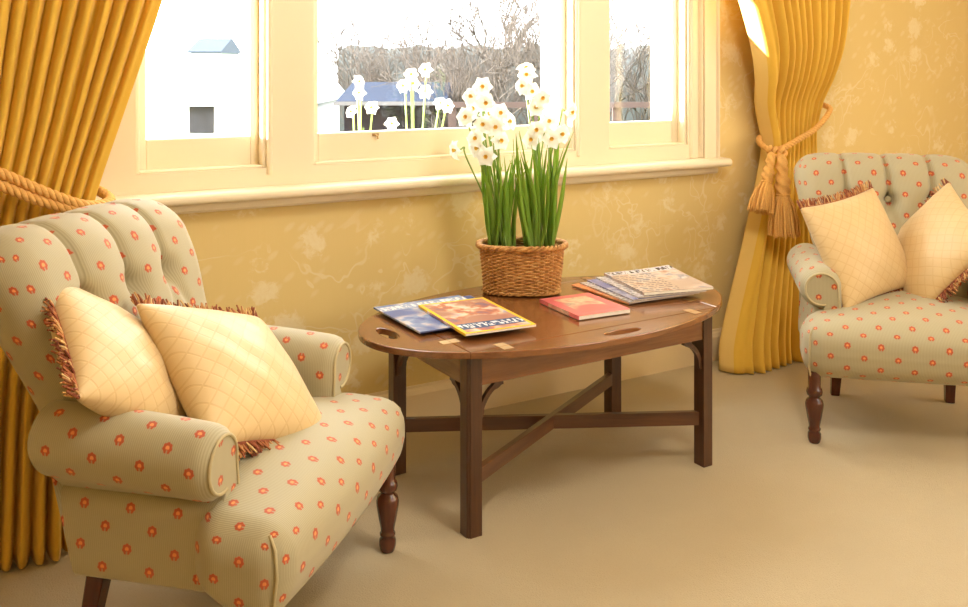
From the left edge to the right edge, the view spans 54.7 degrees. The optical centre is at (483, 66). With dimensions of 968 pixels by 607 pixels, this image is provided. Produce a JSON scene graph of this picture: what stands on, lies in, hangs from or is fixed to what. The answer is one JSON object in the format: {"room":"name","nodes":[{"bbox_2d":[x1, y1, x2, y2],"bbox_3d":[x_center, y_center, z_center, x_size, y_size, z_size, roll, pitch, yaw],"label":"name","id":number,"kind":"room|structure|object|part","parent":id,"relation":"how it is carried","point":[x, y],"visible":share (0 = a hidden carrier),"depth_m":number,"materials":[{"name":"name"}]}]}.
{"room":"living room","nodes":[
{"label":"living room","id":0,"kind":"room"},
{"bbox_2d":[0,360,967,606],"bbox_3d":[1.113,1.250,0.773,6.900,0.100,5.830,0,0,-30],"label":"floor","id":1,"kind":"structure","parent":0,"point":[874,513],"depth_m":2.50,"materials":[{"name":"beige carpet"}]},
{"bbox_2d":[0,0,161,571],"bbox_3d":[-1.220,-0.053,2.299,1.420,2.495,0.267,0,0,-30],"label":"curtain","id":2,"kind":"object","parent":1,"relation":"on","point":[69,69],"visible":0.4,"depth_m":2.42,"materials":[{"name":"yellow fabric"}]},
{"bbox_2d":[0,168,115,212],"bbox_3d":[-1.330,0.243,2.260,0.869,0.294,0.165,0,0,-40],"label":"tieback","id":3,"kind":"object","parent":2,"relation":"attached to","point":[26,190],"visible":0.71,"depth_m":2.35,"materials":[{"name":"orange fabric"}]},
{"bbox_2d":[0,199,404,606],"bbox_3d":[-0.622,0.763,2.063,0.766,0.874,0.736,0,0,13],"label":"armchair","id":4,"kind":"object","parent":1,"relation":"on","point":[143,496],"visible":0.8,"depth_m":1.79,"materials":[{"name":"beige fabric"}]},
{"bbox_3d":[-0.786,1.067,1.909,0.086,0.265,0.047,0,0,13],"label":"leg","id":5,"kind":"part","parent":4,"relation":"part of","materials":[{"name":"brown wood"}]},
{"bbox_3d":[-0.795,0.639,2.103,0.411,0.626,0.639,0,0,13],"label":"backrest","id":6,"kind":"part","parent":4,"relation":"part of","materials":[{"name":"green fabric"}]},
{"bbox_2d":[40,287,186,416],"bbox_3d":[-0.743,0.602,1.905,0.284,0.392,0.448,0,0,29],"label":"cushion","id":7,"kind":"object","parent":4,"relation":"on","point":[111,365],"visible":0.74,"depth_m":1.80,"materials":[{"name":"beige fabric"}]},
{"bbox_3d":[-0.660,0.802,1.768,0.366,0.307,0.136,0,0,13],"label":"armrest","id":8,"kind":"part","parent":4,"relation":"part of","materials":[{"name":"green fabric"}]},
{"bbox_2d":[130,292,321,460],"bbox_3d":[-0.542,0.674,2.040,0.358,0.386,0.446,0,0,31],"label":"cushion","id":9,"kind":"object","parent":4,"relation":"on","point":[228,368],"visible":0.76,"depth_m":1.96,"materials":[{"name":"beige fabric"}]},
{"bbox_3d":[-0.479,0.877,2.030,0.472,0.229,0.736,0,0,13],"label":"seat","id":10,"kind":"part","parent":4,"relation":"part of","materials":[{"name":"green fabric"}]},
{"bbox_3d":[-0.528,0.802,2.345,0.366,0.307,0.136,0,0,13],"label":"armrest","id":11,"kind":"part","parent":4,"relation":"part of","materials":[{"name":"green fabric"}]},
{"bbox_3d":[-0.239,1.085,2.319,0.057,0.230,0.056,0,0,13],"label":"leg","id":12,"kind":"part","parent":4,"relation":"part of","materials":[{"name":"brown wood"}]},
{"bbox_2d":[358,276,721,538],"bbox_3d":[0.203,0.960,2.799,1.218,0.481,0.702,0,0,-31],"label":"coffee table","id":13,"kind":"object","parent":1,"relation":"on","point":[558,340],"visible":0.67,"depth_m":2.62,"materials":[{"name":"brown wood"}]},
{"bbox_3d":[-0.258,0.970,2.770,0.042,0.460,0.042,0,0,-31],"label":"leg","id":14,"kind":"part","parent":13,"relation":"part of","materials":[{"name":"brown wood"}]},
{"bbox_2d":[462,295,474,298],"bbox_3d":[-0.102,0.716,2.731,0.272,0.006,0.292,0,0,-26],"label":"magazine","id":15,"kind":"object","parent":13,"relation":"on","point":[468,296],"visible":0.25,"depth_m":2.89,"materials":[{"name":"blue paper"}]},
{"bbox_2d":[374,295,466,333],"bbox_3d":[-0.125,0.710,2.699,0.287,0.005,0.302,0,0,-31],"label":"magazine","id":16,"kind":"object","parent":15,"relation":"on","point":[408,314],"visible":0.51,"depth_m":2.67,"materials":[{"name":"blue paper"}]},
{"bbox_2d":[418,297,535,336],"bbox_3d":[-0.025,0.703,2.644,0.212,0.007,0.332,0,0,-26],"label":"magazine","id":17,"kind":"object","parent":16,"relation":"on","point":[475,316],"visible":1,"depth_m":2.62,"materials":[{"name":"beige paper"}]},
{"bbox_3d":[-0.033,0.970,2.402,0.042,0.460,0.042,0,0,-31],"label":"leg","id":18,"kind":"part","parent":13,"relation":"part of","materials":[{"name":"brown wood"}]},
{"bbox_2d":[475,236,568,296],"bbox_3d":[0.121,0.638,2.994,0.302,0.161,0.200,0,0,0],"label":"wicker basket","id":19,"kind":"object","parent":13,"relation":"on","point":[518,271],"visible":0.98,"depth_m":2.92,"materials":[{"name":"wicker"}]},
{"bbox_2d":[449,77,527,246],"bbox_3d":[0.029,0.313,2.980,0.257,0.561,0.193,0,0,-11],"label":"clump","id":20,"kind":"object","parent":19,"relation":"on","point":[501,231],"visible":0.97,"depth_m":2.97,"materials":[{"name":"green plant"}]},
{"bbox_3d":[-0.020,0.421,3.016,0.120,0.327,0.095,0,0,-30],"label":"flower stem","id":21,"kind":"part","parent":20,"relation":"part of","materials":[{"name":"green plant"}]},
{"bbox_3d":[0.015,0.360,3.012,0.069,0.448,0.128,0,0,-30],"label":"flower stem","id":22,"kind":"part","parent":20,"relation":"part of","materials":[{"name":"green plant"}]},
{"bbox_3d":[0.021,0.381,2.982,0.080,0.405,0.036,0,0,-30],"label":"flower stem","id":23,"kind":"part","parent":20,"relation":"part of","materials":[{"name":"green plant"}]},
{"bbox_3d":[0.024,0.426,2.973,0.024,0.316,0.096,0,0,32],"label":"flower stem","id":24,"kind":"part","parent":20,"relation":"part of","materials":[{"name":"green plant"}]},
{"bbox_3d":[0.034,0.383,2.976,0.012,0.402,0.072,0,0,2],"label":"flower stem","id":25,"kind":"part","parent":20,"relation":"part of","materials":[{"name":"green plant"}]},
{"bbox_3d":[0.026,0.322,3.009,0.082,0.524,0.077,0,0,-30],"label":"flower stem","id":26,"kind":"part","parent":20,"relation":"part of","materials":[{"name":"green plant"}]},
{"bbox_3d":[0.049,0.363,3.000,0.007,0.442,0.041,0,0,-7],"label":"flower stem","id":27,"kind":"part","parent":20,"relation":"part of","materials":[{"name":"green plant"}]},
{"bbox_3d":[0.059,0.407,2.997,0.049,0.353,0.041,0,0,-30],"label":"flower stem","id":28,"kind":"part","parent":20,"relation":"part of","materials":[{"name":"green plant"}]},
{"bbox_2d":[509,62,576,253],"bbox_3d":[0.193,0.289,2.996,0.203,0.609,0.207,0,0,10],"label":"clump","id":29,"kind":"object","parent":19,"relation":"on","point":[535,217],"visible":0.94,"depth_m":2.97,"materials":[{"name":"green plant"}]},
{"bbox_3d":[0.163,0.331,3.034,0.024,0.507,0.123,0,0,-30],"label":"flower stem","id":30,"kind":"part","parent":29,"relation":"part of","materials":[{"name":"green plant"}]},
{"bbox_3d":[0.162,0.406,2.997,0.038,0.355,0.031,0,0,-30],"label":"flower stem","id":31,"kind":"part","parent":29,"relation":"part of","materials":[{"name":"green plant"}]},
{"bbox_3d":[0.174,0.379,3.021,0.096,0.410,0.060,0,0,-30],"label":"flower stem","id":32,"kind":"part","parent":29,"relation":"part of","materials":[{"name":"green plant"}]},
{"bbox_3d":[0.183,0.390,2.998,0.027,0.388,0.041,0,0,11],"label":"flower stem","id":33,"kind":"part","parent":29,"relation":"part of","materials":[{"name":"green plant"}]},
{"bbox_3d":[0.208,0.403,2.980,0.012,0.361,0.041,0,0,-7],"label":"flower stem","id":34,"kind":"part","parent":29,"relation":"part of","materials":[{"name":"green plant"}]},
{"bbox_3d":[0.226,0.395,3.011,0.046,0.377,0.041,0,0,-30],"label":"flower stem","id":35,"kind":"part","parent":29,"relation":"part of","materials":[{"name":"green plant"}]},
{"bbox_3d":[0.215,0.359,3.025,0.127,0.449,0.035,0,0,-10],"label":"flower stem","id":36,"kind":"part","parent":29,"relation":"part of","materials":[{"name":"green plant"}]},
{"bbox_2d":[540,293,629,319],"bbox_3d":[0.299,0.713,2.793,0.178,0.012,0.222,0,0,-27],"label":"book","id":37,"kind":"object","parent":13,"relation":"on","point":[581,306],"visible":1,"depth_m":2.77,"materials":[{"name":"red paper"}]},
{"bbox_2d":[571,283,644,304],"bbox_3d":[0.466,0.717,3.014,0.242,0.005,0.286,0,0,-32],"label":"magazine","id":38,"kind":"object","parent":13,"relation":"on","point":[578,285],"visible":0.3,"depth_m":2.98,"materials":[{"name":"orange paper"}]},
{"bbox_2d":[580,282,693,303],"bbox_3d":[0.487,0.712,3.002,0.242,0.005,0.286,0,0,-26],"label":"magazine","id":39,"kind":"object","parent":38,"relation":"on","point":[587,284],"visible":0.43,"depth_m":2.91,"materials":[{"name":"beige paper"}]},
{"bbox_2d":[587,279,699,300],"bbox_3d":[0.507,0.706,3.006,0.242,0.005,0.286,0,0,-23],"label":"magazine","id":40,"kind":"object","parent":39,"relation":"on","point":[597,282],"visible":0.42,"depth_m":2.92,"materials":[{"name":"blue paper"}]},
{"bbox_2d":[596,276,706,297],"bbox_3d":[0.534,0.701,3.016,0.242,0.005,0.287,0,0,-20],"label":"magazine","id":41,"kind":"object","parent":40,"relation":"on","point":[604,279],"visible":0.38,"depth_m":2.92,"materials":[{"name":"beige paper"}]},
{"bbox_2d":[604,265,712,294],"bbox_3d":[0.560,0.687,3.027,0.242,0.021,0.286,0,0,-18],"label":"magazine","id":42,"kind":"object","parent":41,"relation":"on","point":[664,279],"visible":1,"depth_m":3.01,"materials":[{"name":"beige paper"}]},
{"bbox_3d":[0.440,0.970,3.197,0.042,0.460,0.042,0,0,-31],"label":"leg","id":43,"kind":"part","parent":13,"relation":"part of","materials":[{"name":"brown wood"}]},
{"bbox_3d":[0.665,0.970,2.828,0.042,0.460,0.042,0,0,-31],"label":"leg","id":44,"kind":"part","parent":13,"relation":"part of","materials":[{"name":"brown wood"}]},
{"bbox_2d":[719,0,850,373],"bbox_3d":[1.153,-0.053,3.769,1.160,2.495,0.226,0,0,-30],"label":"curtain","id":45,"kind":"object","parent":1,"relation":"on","point":[797,46],"visible":0.6,"depth_m":3.78,"materials":[{"name":"yellow fabric"}]},
{"bbox_2d":[747,103,832,238],"bbox_3d":[1.257,0.415,3.873,0.228,0.534,0.599,0,0,37],"label":"tieback","id":46,"kind":"object","parent":45,"relation":"attached to","point":[783,220],"visible":0.92,"depth_m":3.69,"materials":[{"name":"orange fabric"}]},
{"bbox_2d":[787,153,967,443],"bbox_3d":[1.446,0.763,3.236,0.736,0.874,0.766,0,0,11],"label":"armchair","id":47,"kind":"object","parent":1,"relation":"on","point":[898,336],"visible":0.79,"depth_m":3.02,"materials":[{"name":"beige fabric"}]},
{"bbox_3d":[1.057,1.085,2.990,0.056,0.230,0.057,0,0,11],"label":"leg","id":48,"kind":"part","parent":47,"relation":"part of","materials":[{"name":"brown wood"}]},
{"bbox_3d":[1.150,0.802,3.265,0.136,0.307,0.366,0,0,11],"label":"armrest","id":49,"kind":"part","parent":47,"relation":"part of","materials":[{"name":"beige fabric"}]},
{"bbox_3d":[1.287,1.067,3.395,0.047,0.265,0.086,0,0,11],"label":"leg","id":50,"kind":"part","parent":47,"relation":"part of","materials":[{"name":"brown wood"}]},
{"bbox_2d":[796,180,906,306],"bbox_3d":[1.293,0.617,3.215,0.420,0.424,0.200,0,0,-28],"label":"cushion","id":51,"kind":"object","parent":47,"relation":"on","point":[853,234],"visible":0.78,"depth_m":3.16,"materials":[{"name":"beige fabric"}]},
{"bbox_3d":[1.480,0.639,3.410,0.639,0.626,0.411,0,0,11],"label":"backrest","id":52,"kind":"part","parent":47,"relation":"part of","materials":[{"name":"beige fabric"}]},
{"bbox_3d":[1.418,0.877,3.092,0.736,0.229,0.472,0,0,11],"label":"seat","id":53,"kind":"part","parent":47,"relation":"part of","materials":[{"name":"beige fabric"}]},
{"bbox_2d":[897,178,967,302],"bbox_3d":[1.548,0.627,3.215,0.225,0.462,0.520,0,0,0],"label":"cushion","id":54,"kind":"object","parent":47,"relation":"on","point":[934,240],"visible":0.7,"depth_m":3.14,"materials":[{"name":"beige fabric"}]},
{"bbox_3d":[1.653,1.067,3.323,0.047,0.265,0.086,0,0,11],"label":"leg","id":55,"kind":"part","parent":47,"relation":"part of","materials":[{"name":"brown wood"}]},
{"bbox_2d":[168,0,967,394],"bbox_3d":[-0.291,-0.110,3.213,6.900,2.620,0.220,0,0,-30],"label":"wall","id":56,"kind":"structure","parent":0,"point":[900,83],"depth_m":3.60,"materials":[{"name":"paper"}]},
{"bbox_2d":[96,0,701,196],"bbox_3d":[-0.183,-0.340,3.249,2.562,1.480,0.124,0,0,-30],"label":"window frame","id":57,"kind":"structure","parent":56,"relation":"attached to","point":[292,19],"depth_m":2.96,"materials":[{"name":"beige paint"}]},
{"bbox_2d":[136,0,265,173],"bbox_3d":[-0.864,-0.319,2.843,0.387,1.262,0.082,0,0,-30],"label":"window","id":58,"kind":"structure","parent":57,"relation":"attached to","point":[183,154],"depth_m":2.88,"materials":[{"name":"beige paint"}]},
{"bbox_2d":[312,0,573,164],"bbox_3d":[-0.126,-0.319,3.267,1.024,1.262,0.082,0,0,-30],"label":"window","id":59,"kind":"structure","parent":57,"relation":"attached to","point":[402,144],"depth_m":3.22,"materials":[{"name":"beige paint"}]},
{"bbox_2d":[609,0,685,148],"bbox_3d":[0.623,-0.319,3.698,0.397,1.262,0.082,0,0,-30],"label":"window","id":60,"kind":"structure","parent":57,"relation":"attached to","point":[672,130],"depth_m":3.76,"materials":[{"name":"beige paint"}]},
{"bbox_2d":[95,157,731,206],"bbox_3d":[-0.152,0.385,3.154,2.622,0.034,0.076,0,0,-30],"label":"sill","id":61,"kind":"structure","parent":56,"relation":"attached to","point":[195,197],"depth_m":3.01,"materials":[{"name":"beige paint"}]},
{"bbox_2d":[365,328,721,416],"bbox_3d":[-0.250,1.138,3.142,6.500,0.124,0.020,0,0,-30],"label":"baseboard","id":62,"kind":"structure","parent":56,"relation":"attached to","point":[436,398],"depth_m":3.41,"materials":[{"name":"paint"}]},
{"label":"outside","id":63,"kind":"structure","parent":0,"visible":0},
{"bbox_3d":[-3.456,1.900,46.119,120.000,0.100,76.600,0,0,-30],"label":"ground","id":64,"kind":"structure","parent":63,"visible":0},
{"bbox_2d":[187,38,239,73],"bbox_3d":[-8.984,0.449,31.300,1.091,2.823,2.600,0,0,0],"label":"barn","id":65,"kind":"object","parent":64,"relation":"on","point":[208,55],"visible":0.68,"depth_m":30.37,"materials":[{"name":"white"}]},
{"bbox_2d":[146,74,344,138],"bbox_3d":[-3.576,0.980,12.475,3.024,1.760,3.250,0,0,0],"label":"house","id":66,"kind":"structure","parent":64,"relation":"on","point":[177,105],"depth_m":11.04,"materials":[{"name":"white"}]},
{"bbox_2d":[318,0,456,123],"bbox_3d":[-2.042,0.179,16.301,2.949,3.390,4.056,0,0,-20],"label":"bare shrub","id":67,"kind":"object","parent":64,"relation":"on","point":[339,48],"visible":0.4,"depth_m":16.02,"materials":[{"name":"brown plant"}]},
{"bbox_2d":[333,82,453,131],"bbox_3d":[-0.989,1.021,11.275,1.227,1.678,2.650,0,0,0],"label":"shed","id":68,"kind":"object","parent":64,"relation":"on","point":[390,102],"visible":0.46,"depth_m":10.25,"materials":[{"name":"blue stone"}]},
{"bbox_2d":[324,0,513,112],"bbox_3d":[-0.728,0.372,14.624,3.189,3.006,2.779,0,0,-30],"label":"bare shrub","id":69,"kind":"object","parent":64,"relation":"on","point":[419,50],"visible":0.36,"depth_m":14.57,"materials":[{"name":"brown plant"}]},
{"bbox_2d":[407,0,540,124],"bbox_3d":[-0.212,0.224,13.967,3.328,3.322,2.914,0,0,43],"label":"bare shrub","id":70,"kind":"object","parent":64,"relation":"on","point":[527,4],"visible":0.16,"depth_m":13.48,"materials":[{"name":"plant"}]},
{"bbox_2d":[415,0,540,84],"bbox_3d":[0.634,-0.221,16.509,2.823,4.180,4.588,0,0,28],"label":"bare tree","id":71,"kind":"object","parent":64,"relation":"on","point":[471,3],"visible":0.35,"depth_m":15.99,"materials":[{"name":"brown plant"}]},
{"bbox_2d":[369,0,611,127],"bbox_3d":[-0.102,0.357,10.698,3.084,3.036,2.314,0,0,23],"label":"tree","id":72,"kind":"object","parent":64,"relation":"on","point":[461,86],"visible":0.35,"depth_m":10.68,"materials":[{"name":"brown plant"}]},
{"bbox_2d":[338,44,650,131],"bbox_3d":[3.957,0.666,20.986,14.161,2.388,2.288,0,0,0],"label":"hedge","id":73,"kind":"object","parent":64,"relation":"on","point":[629,117],"visible":0.06,"depth_m":20.00,"materials":[{"name":"brown plant"}]},
{"bbox_2d":[448,102,650,127],"bbox_3d":[0.905,1.102,9.240,2.540,1.516,0.120,0,0,0],"label":"rail fence","id":74,"kind":"object","parent":64,"relation":"on","point":[616,107],"visible":0.08,"depth_m":9.18,"materials":[{"name":"wood"}]},
{"bbox_3d":[-0.315,1.107,9.260,0.080,1.506,0.080,0,0,0],"label":"post","id":75,"kind":"part","parent":74,"relation":"part of","materials":[{"name":"wood"}]},
{"bbox_3d":[0.498,1.107,9.260,0.080,1.506,0.080,0,0,0],"label":"post","id":76,"kind":"part","parent":74,"relation":"part of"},
{"bbox_3d":[0.905,0.372,9.200,2.540,0.055,0.040,0,0,0],"label":"rail","id":77,"kind":"part","parent":74,"relation":"part of","materials":[{"name":"wood"}]},
{"bbox_3d":[1.312,1.107,9.260,0.080,1.506,0.080,0,0,0],"label":"post","id":78,"kind":"part","parent":74,"relation":"part of","materials":[{"name":"wood"}]},
{"bbox_2d":[486,0,650,124],"bbox_3d":[1.517,0.208,11.191,3.572,3.330,2.620,0,0,-16],"label":"bare shrub","id":79,"kind":"object","parent":64,"relation":"on","point":[647,86],"visible":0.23,"depth_m":10.83,"materials":[{"name":"brown plant"}]},
{"bbox_2d":[489,0,650,121],"bbox_3d":[1.607,0.157,13.900,3.084,3.439,3.732,0,0,-2],"label":"bare shrub","id":80,"kind":"object","parent":64,"relation":"on","point":[537,13],"visible":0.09,"depth_m":13.96,"materials":[{"name":"brown plant"}]},
{"bbox_3d":[-0.186,1.228,4.335,2.600,1.265,0.440,0,0,-3],"label":"stone planter","id":81,"kind":"object","parent":64,"relation":"on","visible":0},
{"bbox_2d":[346,75,398,130],"bbox_3d":[-0.507,0.318,3.958,0.280,0.566,0.123,0,0,10],"label":"clump","id":82,"kind":"object","parent":81,"relation":"on","point":[371,107],"visible":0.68,"depth_m":3.93,"materials":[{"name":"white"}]},
{"bbox_3d":[-0.539,0.396,3.936,0.026,0.408,0.011,0,0,-30],"label":"flower stem","id":83,"kind":"part","parent":82,"relation":"part of","materials":[{"name":"green plant"}]},
{"bbox_3d":[-0.534,0.333,3.986,0.009,0.534,0.047,0,0,-30],"label":"flower stem","id":84,"kind":"part","parent":82,"relation":"part of","materials":[{"name":"green plant"}]},
{"bbox_3d":[-0.519,0.356,3.942,0.008,0.489,0.013,0,0,24],"label":"flower stem","id":85,"kind":"part","parent":82,"relation":"part of","materials":[{"name":"green plant"}]},
{"bbox_3d":[-0.483,0.387,3.928,0.038,0.426,0.012,0,0,21],"label":"flower stem","id":86,"kind":"part","parent":82,"relation":"part of","materials":[{"name":"green plant"}]},
{"bbox_2d":[396,63,453,128],"bbox_3d":[-0.274,0.291,3.873,0.297,0.619,0.107,0,0,-9],"label":"clump","id":87,"kind":"object","parent":81,"relation":"on","point":[411,81],"visible":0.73,"depth_m":3.88,"materials":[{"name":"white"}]},
{"bbox_3d":[-0.316,0.340,3.884,0.031,0.520,0.012,0,0,-17],"label":"flower stem","id":88,"kind":"part","parent":87,"relation":"part of","materials":[{"name":"green plant"}]},
{"bbox_3d":[-0.297,0.318,3.885,0.018,0.564,0.012,0,0,-30],"label":"flower stem","id":89,"kind":"part","parent":87,"relation":"part of","materials":[{"name":"green plant"}]},
{"bbox_3d":[-0.294,0.337,3.903,0.010,0.527,0.018,0,0,-30],"label":"flower stem","id":90,"kind":"part","parent":87,"relation":"part of","materials":[{"name":"green plant"}]},
{"bbox_3d":[-0.253,0.307,3.888,0.032,0.586,0.027,0,0,-30],"label":"flower stem","id":91,"kind":"part","parent":87,"relation":"part of","materials":[{"name":"green plant"}]},
{"bbox_3d":[-0.216,0.380,3.919,0.070,0.442,0.012,0,0,-21],"label":"flower stem","id":92,"kind":"part","parent":87,"relation":"part of","materials":[{"name":"green plant"}]}
]}

